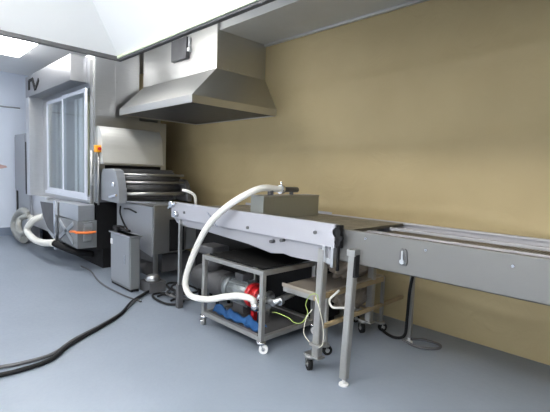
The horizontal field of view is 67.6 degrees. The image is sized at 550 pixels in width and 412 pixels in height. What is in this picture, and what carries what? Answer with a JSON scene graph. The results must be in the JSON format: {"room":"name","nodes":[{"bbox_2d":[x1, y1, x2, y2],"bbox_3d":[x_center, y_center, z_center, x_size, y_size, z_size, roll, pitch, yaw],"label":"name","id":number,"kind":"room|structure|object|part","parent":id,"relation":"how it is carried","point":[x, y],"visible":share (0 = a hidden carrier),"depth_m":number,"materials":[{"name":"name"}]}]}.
{"room":"processing plant","nodes":[
{"label":"processing plant","id":0,"kind":"room"},
{"bbox_2d":[0,71,27,227],"bbox_3d":[-7.027,-1.026,7.410,7.540,3.420,0.120,-2,6,-44],"label":"wall","id":1,"kind":"structure","parent":0,"point":[12,86],"depth_m":8.69,"materials":[{"name":"white paint"}]},
{"bbox_2d":[0,227,41,235],"bbox_3d":[-7.034,0.598,7.489,7.540,0.170,0.015,-2,6,-44],"label":"baseboard","id":2,"kind":"structure","parent":1,"relation":"attached to","point":[7,230],"depth_m":8.75,"materials":[{"name":"grey"}]},
{"bbox_2d":[0,44,143,75],"bbox_3d":[-2.464,-2.269,2.671,7.780,0.100,13.040,-2,6,-44],"label":"ceiling","id":3,"kind":"structure","parent":0,"point":[39,56],"depth_m":7.48,"materials":[{"name":"paint"}]},
{"bbox_2d":[0,36,36,56],"bbox_3d":[-4.114,-2.539,6.431,0.560,0.060,1.500,-2,6,-44],"label":"ceiling lamp","id":4,"kind":"object","parent":3,"relation":"attached to","point":[8,46],"visible":0.41,"depth_m":6.47,"materials":[{"name":"white plastic"}]},
{"bbox_2d":[0,0,275,61],"bbox_3d":[-0.877,-1.436,0.021,4.133,1.040,5.350,-2,6,-44],"label":"ceiling canopy","id":5,"kind":"object","parent":3,"relation":"attached to","point":[116,30],"visible":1,"depth_m":2.83,"materials":[{"name":"white metal"}]},
{"bbox_2d":[0,233,549,411],"bbox_3d":[-2.580,1.238,2.947,7.780,0.100,13.040,-2,6,-44],"label":"floor","id":6,"kind":"structure","parent":0,"point":[156,356],"depth_m":3.28,"materials":[{"name":"grey concrete"}]},
{"bbox_2d":[10,207,28,242],"bbox_3d":[-5.057,0.341,8.167,0.275,0.653,1.041,-2,6,-44],"label":"hose","id":7,"kind":"object","parent":6,"relation":"on","point":[23,239],"visible":0.61,"depth_m":8.09,"materials":[{"name":"plastic"}]},
{"bbox_2d":[15,133,39,242],"bbox_3d":[-4.994,-0.383,8.258,0.185,2.100,1.070,-2,6,-44],"label":"tall cabinet","id":8,"kind":"object","parent":6,"relation":"on","point":[22,199],"visible":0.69,"depth_m":8.14,"materials":[{"name":"grey metal"}]},
{"bbox_3d":[-5.118,-0.868,8.244,0.012,1.060,0.780,-2,6,-44],"label":"door","id":9,"kind":"part","parent":8,"relation":"part of","materials":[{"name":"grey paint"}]},
{"bbox_2d":[0,298,139,368],"bbox_3d":[-1.720,1.116,3.945,0.369,0.045,2.290,3,5,18],"label":"power cable","id":10,"kind":"object","parent":6,"relation":"on","point":[3,366],"visible":0.71,"depth_m":3.19,"materials":[{"name":"black rubber"}]},
{"bbox_2d":[0,290,148,376],"bbox_3d":[-1.645,1.101,4.014,0.286,0.069,2.547,3,5,14],"label":"power cable","id":11,"kind":"object","parent":6,"relation":"on","point":[63,349],"visible":0.89,"depth_m":3.36,"materials":[{"name":"black rubber"}]},
{"bbox_2d":[16,53,165,267],"bbox_3d":[-3.540,-0.909,7.384,1.531,3.420,3.900,-2,6,-44],"label":"machine","id":12,"kind":"object","parent":6,"relation":"on","point":[74,102],"depth_m":6.30,"materials":[{"name":"silver metal"}]},
{"bbox_3d":[-4.689,0.341,7.698,0.247,0.410,0.552,-2,6,-44],"label":"hose coil","id":13,"kind":"part","parent":12,"relation":"part of","materials":[{"name":"white plastic"}]},
{"bbox_3d":[-4.429,0.092,7.747,0.140,0.590,1.400,-2,6,-44],"label":"panel","id":14,"kind":"part","parent":12,"relation":"part of","materials":[{"name":"silver metal"}]},
{"bbox_3d":[-3.760,-1.036,7.059,0.030,1.570,0.975,-2,6,-44],"label":"door","id":15,"kind":"part","parent":12,"relation":"part of","materials":[{"name":"metal"}]},
{"bbox_3d":[-3.760,-1.036,7.059,0.006,1.490,0.873,-2,6,-44],"label":"pane","id":16,"kind":"part","parent":12,"relation":"part of","materials":[{"name":"clear glass"}]},
{"bbox_2d":[24,214,93,256],"bbox_3d":[-3.740,0.459,6.768,1.991,0.556,0.477,5,5,35],"label":"hose","id":17,"kind":"object","parent":12,"relation":"attached to","point":[27,228],"visible":0.96,"depth_m":6.39,"materials":[{"name":"white plastic"}]},
{"bbox_3d":[-3.438,-0.189,6.756,0.065,0.050,2.050,-2,6,-44],"label":"sill","id":18,"kind":"part","parent":12,"relation":"part of","materials":[{"name":"metal"}]},
{"bbox_3d":[-3.098,-0.957,6.334,0.006,1.490,0.933,-2,6,-44],"label":"pane","id":19,"kind":"part","parent":12,"relation":"part of","materials":[{"name":"clear glass"}]},
{"bbox_3d":[-3.098,-0.957,6.334,0.030,1.570,1.035,-2,6,-44],"label":"door","id":20,"kind":"part","parent":12,"relation":"part of","materials":[{"name":"metal"}]},
{"bbox_2d":[69,230,95,233],"bbox_3d":[-2.772,0.368,5.926,0.286,0.050,0.255,-2,6,-44],"label":"strap","id":21,"kind":"object","parent":12,"relation":"attached to","point":[70,231],"visible":1,"depth_m":5.84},
{"bbox_2d":[83,223,91,241],"bbox_3d":[-2.686,0.380,5.899,0.120,0.260,0.030,-2,6,-44],"label":"vent grille","id":22,"kind":"object","parent":12,"relation":"attached to","point":[87,227],"depth_m":5.89,"materials":[{"name":"silver metal"}]},
{"bbox_2d":[94,145,101,204],"bbox_3d":[-2.531,-0.440,5.868,0.090,0.850,0.160,-2,6,-44],"label":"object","id":23,"kind":"object","parent":12,"relation":"attached to","point":[97,148],"visible":1,"depth_m":5.84,"materials":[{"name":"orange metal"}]},
{"bbox_3d":[-2.549,-0.403,5.895,0.026,0.770,0.103,-2,6,-44],"label":"post","id":24,"kind":"part","parent":23,"relation":"part of","materials":[{"name":"silver metal"}]},
{"bbox_2d":[80,265,141,301],"bbox_3d":[-2.253,0.994,5.396,0.122,0.020,2.134,-2,6,-42],"label":"cable","id":25,"kind":"object","parent":6,"relation":"on","point":[100,282],"visible":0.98,"depth_m":5.15,"materials":[{"name":"black rubber"}]},
{"bbox_2d":[109,230,141,291],"bbox_3d":[-1.906,0.686,5.209,0.165,0.690,0.610,-2,6,-44],"label":"control box","id":26,"kind":"object","parent":6,"relation":"on","point":[125,246],"visible":0.98,"depth_m":5.05,"materials":[{"name":"grey paint"}]},
{"bbox_3d":[-1.949,0.668,5.164,0.012,0.610,0.530,-2,6,-44],"label":"door","id":27,"kind":"part","parent":26,"relation":"part of","materials":[{"name":"grey paint"}]},
{"bbox_2d":[113,225,130,231],"bbox_3d":[-1.953,0.291,5.258,0.100,0.054,0.372,-2,6,-44],"label":"connector","id":28,"kind":"object","parent":26,"relation":"on","point":[115,227],"visible":1,"depth_m":5.26,"materials":[{"name":"black plastic"}]},
{"bbox_3d":[-1.893,0.350,5.184,0.160,0.015,0.610,-2,6,-44],"label":"plate","id":29,"kind":"part","parent":26,"relation":"part of","materials":[{"name":"silver metal"}]},
{"bbox_2d":[101,168,203,274],"bbox_3d":[-1.689,0.232,5.912,1.185,1.500,1.258,-2,6,-44],"label":"machine","id":30,"kind":"object","parent":6,"relation":"on","point":[142,197],"visible":0.79,"depth_m":5.62,"materials":[{"name":"grey paint"}]},
{"bbox_3d":[-1.910,0.291,5.572,0.020,0.640,1.045,-2,6,-44],"label":"panel","id":31,"kind":"part","parent":30,"relation":"part of","materials":[{"name":"grey paint"}]},
{"bbox_3d":[-1.962,-0.324,6.221,0.950,0.460,0.250,-2,6,-44],"label":"bed plate","id":32,"kind":"part","parent":30,"relation":"part of","materials":[{"name":"grey metal"}]},
{"bbox_3d":[-1.958,-0.329,6.224,0.940,0.390,0.050,-2,6,-44],"label":"plate","id":33,"kind":"part","parent":30,"relation":"part of","materials":[{"name":"grey metal"}]},
{"bbox_3d":[-1.563,0.791,5.367,0.050,0.440,0.050,-2,6,-44],"label":"leg","id":34,"kind":"part","parent":30,"relation":"part of","materials":[{"name":"silver metal"}]},
{"bbox_3d":[-1.375,0.300,5.367,0.460,0.630,0.015,-2,6,-44],"label":"panel","id":35,"kind":"part","parent":30,"relation":"part of","materials":[{"name":"silver metal"}]},
{"bbox_2d":[140,274,165,293],"bbox_3d":[-1.521,0.952,5.117,0.220,0.200,0.260,-2,6,-44],"label":"canister","id":36,"kind":"object","parent":6,"relation":"on","point":[153,283],"visible":0.98,"depth_m":5.04,"materials":[{"name":"grey metal"}]},
{"bbox_2d":[144,274,160,281],"bbox_3d":[-1.520,0.888,5.097,0.200,0.070,0.200,-2,6,-44],"label":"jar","id":37,"kind":"object","parent":36,"relation":"on","point":[150,277],"depth_m":5.04,"materials":[{"name":"silver metal"}]},
{"bbox_2d":[152,292,184,305],"bbox_3d":[-1.243,1.066,4.735,0.264,0.038,0.547,-2,6,-44],"label":"cable tangle","id":38,"kind":"object","parent":6,"relation":"on","point":[156,293],"visible":0.62,"depth_m":4.71,"materials":[{"name":"black rubber"}]},
{"bbox_2d":[165,289,190,300],"bbox_3d":[-1.131,1.035,4.791,0.216,0.038,0.450,-2,6,-44],"label":"cable tangle","id":39,"kind":"object","parent":6,"relation":"on","point":[168,290],"visible":0.51,"depth_m":4.72,"materials":[{"name":"grey rubber"}]},
{"bbox_2d":[166,282,198,294],"bbox_3d":[-1.097,0.994,4.940,0.288,0.038,0.657,-2,6,-44],"label":"cable tangle","id":40,"kind":"object","parent":6,"relation":"on","point":[172,283],"visible":0.63,"depth_m":4.97,"materials":[{"name":"black rubber"}]},
{"bbox_2d":[190,242,234,303],"bbox_3d":[-0.702,0.776,4.769,0.300,0.660,0.630,-2,6,-44],"label":"compressor","id":41,"kind":"object","parent":6,"relation":"on","point":[216,275],"visible":0.56,"depth_m":4.64,"materials":[{"name":"grey metal"}]},
{"bbox_3d":[-0.705,0.865,4.776,0.300,0.300,0.630,-2,6,-44],"label":"tank","id":42,"kind":"part","parent":41,"relation":"part of","materials":[{"name":"grey metal"}]},
{"bbox_3d":[-0.713,0.587,4.744,0.240,0.280,0.300,-2,6,-44],"label":"motor","id":43,"kind":"part","parent":41,"relation":"part of","materials":[{"name":"grey metal"}]},
{"bbox_2d":[200,253,316,353],"bbox_3d":[-0.159,0.839,3.937,0.752,0.700,0.940,-2,6,-44],"label":"cart","id":44,"kind":"object","parent":6,"relation":"on","point":[278,325],"visible":0.61,"depth_m":3.72,"materials":[{"name":"silver metal"}]},
{"bbox_3d":[-0.685,0.765,3.991,0.040,0.595,0.040,-2,6,-44],"label":"post","id":45,"kind":"part","parent":44,"relation":"part of","materials":[{"name":"grey metal"}]},
{"bbox_3d":[-0.458,1.031,4.243,0.620,0.040,0.040,-2,6,-44],"label":"rail","id":46,"kind":"part","parent":44,"relation":"part of","materials":[{"name":"grey metal"}]},
{"bbox_3d":[-0.405,1.074,3.718,0.040,0.040,0.790,-2,6,-44],"label":"rail","id":47,"kind":"part","parent":44,"relation":"part of","materials":[{"name":"grey metal"}]},
{"bbox_3d":[-0.386,0.521,3.674,0.040,0.040,0.790,-2,6,-44],"label":"rail","id":48,"kind":"part","parent":44,"relation":"part of","materials":[{"name":"silver metal"}]},
{"bbox_2d":[213,304,266,331],"bbox_3d":[-0.334,1.013,3.801,0.144,0.091,0.660,-2,6,-44],"label":"cloth","id":49,"kind":"object","parent":44,"relation":"on","point":[248,321],"visible":0.93,"depth_m":3.77,"materials":[{"name":"blue fabric"}]},
{"bbox_3d":[-0.212,0.744,4.452,0.040,0.595,0.040,-2,6,-44],"label":"post","id":50,"kind":"part","parent":44,"relation":"part of","materials":[{"name":"grey metal"}]},
{"bbox_2d":[221,271,295,323],"bbox_3d":[-0.154,0.850,3.930,0.559,0.420,0.700,-2,6,-44],"label":"pump","id":51,"kind":"object","parent":44,"relation":"on","point":[242,282],"visible":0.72,"depth_m":3.83,"materials":[{"name":"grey metal"}]},
{"bbox_3d":[-0.301,0.823,3.959,0.230,0.230,0.270,-2,6,-44],"label":"motor","id":52,"kind":"part","parent":51,"relation":"part of","materials":[{"name":"grey metal"}]},
{"bbox_2d":[210,247,309,269],"bbox_3d":[-0.137,0.451,3.910,0.630,0.080,0.770,-2,6,-44],"label":"mat","id":53,"kind":"object","parent":44,"relation":"on","point":[256,257],"visible":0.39,"depth_m":3.83,"materials":[{"name":"black rubber"}]},
{"bbox_3d":[-0.106,0.830,3.400,0.040,0.595,0.040,-2,6,-44],"label":"post","id":54,"kind":"part","parent":44,"relation":"part of","materials":[{"name":"grey metal"}]},
{"bbox_3d":[0.121,1.097,3.652,0.620,0.040,0.040,-2,6,-44],"label":"rail","id":55,"kind":"part","parent":44,"relation":"part of","materials":[{"name":"grey metal"}]},
{"bbox_3d":[0.140,0.544,3.609,0.620,0.040,0.040,-2,6,-44],"label":"rail","id":56,"kind":"part","parent":44,"relation":"part of","materials":[{"name":"silver metal"}]},
{"bbox_3d":[0.068,1.053,4.178,0.040,0.040,0.790,-2,6,-44],"label":"rail","id":57,"kind":"part","parent":44,"relation":"part of","materials":[{"name":"grey metal"}]},
{"bbox_3d":[0.367,0.810,3.861,0.040,0.595,0.040,-2,6,-44],"label":"post","id":58,"kind":"part","parent":44,"relation":"part of","materials":[{"name":"grey metal"}]},
{"bbox_2d":[195,229,338,320],"bbox_3d":[-0.199,0.674,4.808,0.300,0.890,2.180,-2,6,-44],"label":"tank","id":59,"kind":"object","parent":6,"relation":"on","point":[274,282],"visible":0.14,"depth_m":4.34,"materials":[{"name":"black metal"}]},
{"bbox_2d":[167,201,403,370],"bbox_3d":[0.011,0.597,4.116,1.120,1.165,2.354,-2,6,-44],"label":"conveyor","id":60,"kind":"object","parent":6,"relation":"on","point":[318,238],"visible":0.92,"depth_m":3.43,"materials":[{"name":"metal"}]},
{"bbox_3d":[-1.036,0.632,4.475,0.035,0.970,0.035,-2,6,-44],"label":"leg","id":61,"kind":"part","parent":60,"relation":"part of","materials":[{"name":"silver metal"}]},
{"bbox_2d":[182,189,196,204],"bbox_3d":[-0.964,-0.090,4.633,0.176,0.202,0.086,1,5,-9],"label":"tube","id":62,"kind":"object","parent":60,"relation":"on","point":[183,190],"visible":0.95,"depth_m":4.61,"materials":[{"name":"white plastic"}]},
{"bbox_3d":[-0.349,0.281,3.775,0.010,0.155,2.220,-2,6,-44],"label":"apron plate","id":63,"kind":"part","parent":60,"relation":"part of","materials":[{"name":"metal"}]},
{"bbox_3d":[-0.344,0.126,3.738,0.035,0.170,2.255,-2,6,-44],"label":"plate","id":64,"kind":"part","parent":60,"relation":"part of","materials":[{"name":"silver metal"}]},
{"bbox_2d":[251,182,319,216],"bbox_3d":[0.111,-0.066,3.941,0.770,0.329,0.180,-2,6,-44],"label":"tank","id":65,"kind":"object","parent":60,"relation":"on","point":[281,204],"visible":0.84,"depth_m":3.85,"materials":[{"name":"metal"}]},
{"bbox_2d":[182,185,281,305],"bbox_3d":[-0.468,0.367,3.799,0.980,1.155,0.448,3,5,11],"label":"hose","id":66,"kind":"object","parent":65,"relation":"attached to","point":[236,295],"visible":0.99,"depth_m":3.73,"materials":[{"name":"white plastic"}]},
{"bbox_3d":[0.112,-0.102,3.938,0.770,0.012,0.180,-2,6,-44],"label":"lid","id":67,"kind":"part","parent":65,"relation":"part of","materials":[{"name":"silver metal"}]},
{"bbox_3d":[0.107,0.081,4.761,0.050,0.200,1.380,-2,6,-44],"label":"plate","id":68,"kind":"part","parent":60,"relation":"part of","materials":[{"name":"grey metal"}]},
{"bbox_2d":[272,293,318,323],"bbox_3d":[0.149,0.774,3.228,0.027,0.289,0.536,-2,6,-40],"label":"ground wire","id":69,"kind":"object","parent":60,"relation":"attached to","point":[313,293],"visible":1,"depth_m":3.12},
{"bbox_3d":[0.298,1.136,3.128,0.080,0.015,0.150,-2,6,-44],"label":"castor plate","id":70,"kind":"part","parent":60,"relation":"part of","materials":[{"name":"silver metal"}]},
{"bbox_3d":[0.326,1.042,3.095,0.100,0.020,0.100,-2,6,-44],"label":"stop plate","id":71,"kind":"part","parent":60,"relation":"part of","materials":[{"name":"grey metal"}]},
{"bbox_2d":[315,297,323,346],"bbox_3d":[0.323,0.858,3.005,0.007,0.363,0.112,-1,5,-33],"label":"ground wire","id":72,"kind":"object","parent":60,"relation":"hanging from","point":[315,297],"visible":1,"depth_m":2.98,"materials":[{"name":"beige"}]},
{"bbox_3d":[0.336,0.728,3.071,0.060,0.831,0.080,-2,6,-44],"label":"leg","id":73,"kind":"part","parent":60,"relation":"part of","materials":[{"name":"grey metal"}]},
{"bbox_2d":[328,290,343,308],"bbox_3d":[0.522,0.744,3.225,0.018,0.166,0.252,-2,6,-44],"label":"hook","id":74,"kind":"object","parent":60,"relation":"attached to","point":[337,291],"visible":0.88,"depth_m":3.27,"materials":[{"name":"white plastic"}]},
{"bbox_3d":[0.871,1.093,3.915,0.080,0.015,0.150,-2,6,-44],"label":"castor plate","id":75,"kind":"part","parent":60,"relation":"part of","materials":[{"name":"silver metal"}]},
{"bbox_3d":[0.908,0.685,3.858,0.060,0.831,0.080,-2,6,-44],"label":"leg","id":76,"kind":"part","parent":60,"relation":"part of","materials":[{"name":"grey metal"}]},
{"bbox_2d":[282,273,403,354],"bbox_3d":[0.704,0.934,3.885,1.430,0.575,0.406,-2,6,-44],"label":"trolley","id":77,"kind":"object","parent":6,"relation":"on","point":[304,288],"visible":0.79,"depth_m":3.57,"materials":[{"name":"silver metal"}]},
{"bbox_3d":[0.199,0.720,3.405,0.030,0.045,0.340,-2,6,-44],"label":"rail","id":78,"kind":"part","parent":77,"relation":"part of","materials":[{"name":"grey metal"}]},
{"bbox_3d":[0.425,0.927,3.419,0.030,0.445,0.030,-2,6,-44],"label":"leg","id":79,"kind":"part","parent":77,"relation":"part of","materials":[{"name":"grey metal"}]},
{"bbox_2d":[282,273,383,295],"bbox_3d":[0.556,0.667,3.739,1.030,0.030,0.365,-2,6,-44],"label":"tray","id":80,"kind":"object","parent":77,"relation":"on","point":[305,287],"depth_m":3.55,"materials":[{"name":"beige wood"}]},
{"bbox_2d":[327,261,367,277],"bbox_3d":[0.739,0.535,3.891,0.605,0.248,0.306,-2,6,-44],"label":"plastic bag","id":81,"kind":"object","parent":77,"relation":"on","point":[343,266],"visible":0.28,"depth_m":3.74,"materials":[{"name":"grey plastic"}]},
{"bbox_2d":[332,286,366,311],"bbox_3d":[0.725,0.831,3.885,0.519,0.321,0.291,-2,6,-44],"label":"sack","id":82,"kind":"object","parent":77,"relation":"on","point":[361,296],"visible":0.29,"depth_m":3.78,"materials":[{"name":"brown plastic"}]},
{"bbox_3d":[0.689,0.719,3.626,1.040,0.045,0.030,-2,6,-44],"label":"rail","id":83,"kind":"part","parent":77,"relation":"part of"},
{"bbox_3d":[0.860,0.965,3.820,1.300,0.035,0.030,-2,6,-44],"label":"rail","id":84,"kind":"part","parent":77,"relation":"part of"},
{"bbox_3d":[1.040,0.902,3.990,0.030,0.445,0.030,-2,6,-44],"label":"leg","id":85,"kind":"part","parent":77,"relation":"part of","materials":[{"name":"grey metal"}]},
{"bbox_2d":[402,338,441,349],"bbox_3d":[1.328,1.228,3.689,0.275,0.062,0.288,-2,6,-44],"label":"cable loop","id":86,"kind":"object","parent":6,"relation":"on","point":[417,339],"visible":0.99,"depth_m":3.66,"materials":[{"name":"grey rubber"}]},
{"bbox_2d":[332,214,549,387],"bbox_3d":[1.812,0.819,2.356,1.160,1.118,4.500,-2,6,-44],"label":"conveyor","id":87,"kind":"object","parent":6,"relation":"on","point":[512,266],"visible":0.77,"depth_m":2.60,"materials":[{"name":"metal"}]},
{"bbox_3d":[0.522,0.775,2.904,0.055,0.937,0.090,-2,6,-44],"label":"leg","id":88,"kind":"part","parent":87,"relation":"part of","materials":[{"name":"grey metal"}]},
{"bbox_2d":[381,276,413,338],"bbox_3d":[1.116,0.794,3.870,0.092,0.882,0.489,0,5,-21],"label":"cable","id":89,"kind":"object","parent":87,"relation":"attached to","point":[412,278],"visible":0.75,"depth_m":3.70,"materials":[{"name":"black rubber"}]},
{"bbox_3d":[1.241,0.737,3.719,0.040,0.930,0.040,-2,6,-44],"label":"leg","id":90,"kind":"part","parent":87,"relation":"part of","materials":[{"name":"grey metal"}]},
{"bbox_3d":[2.170,0.372,2.657,0.050,0.215,4.500,-2,6,-44],"label":"plate","id":91,"kind":"part","parent":87,"relation":"part of","materials":[{"name":"silver metal"}]},
{"bbox_3d":[1.753,0.425,1.693,0.045,0.233,3.700,-2,6,-44],"label":"plate","id":92,"kind":"part","parent":87,"relation":"part of","materials":[{"name":"silver metal"}]},
{"bbox_3d":[1.998,0.342,1.889,0.035,0.023,3.650,-2,6,-44],"label":"guide rail","id":93,"kind":"part","parent":87,"relation":"part of","materials":[{"name":"metal"}]},
{"bbox_3d":[2.234,0.332,2.119,0.035,0.023,3.650,-2,6,-44],"label":"guide rail","id":94,"kind":"part","parent":87,"relation":"part of","materials":[{"name":"metal"}]},
{"bbox_2d":[139,0,549,364],"bbox_3d":[0.220,-0.635,5.480,0.120,3.420,13.040,-2,6,-44],"label":"wall","id":95,"kind":"structure","parent":0,"point":[431,112],"depth_m":4.11,"materials":[{"name":"painted plaster"}]},
{"bbox_2d":[119,23,275,124],"bbox_3d":[-1.208,-1.852,5.842,1.335,1.145,2.200,-2,6,-44],"label":"exhaust hood","id":96,"kind":"object","parent":95,"relation":"attached to","point":[208,75],"visible":0.97,"depth_m":5.42,"materials":[{"name":"silver metal"}]},
{"bbox_3d":[-1.150,-2.168,5.513,0.040,0.180,0.060,-2,6,-44],"label":"damper lever","id":97,"kind":"part","parent":96,"relation":"part of","materials":[{"name":"white plastic"}]},
{"bbox_2d":[220,0,413,44],"bbox_3d":[1.901,-2.024,3.041,0.790,0.158,7.200,-2,6,-44],"label":"trim","id":98,"kind":"structure","parent":95,"relation":"attached to","point":[276,20],"depth_m":4.62,"materials":[{"name":"grey metal"}]},
{"bbox_2d":[264,0,428,46],"bbox_3d":[2.201,-1.940,3.274,0.040,0.027,7.100,-2,6,-44],"label":"trim","id":99,"kind":"structure","parent":95,"relation":"attached to","point":[414,2],"depth_m":4.63,"materials":[{"name":"silver metal"}]}
]}

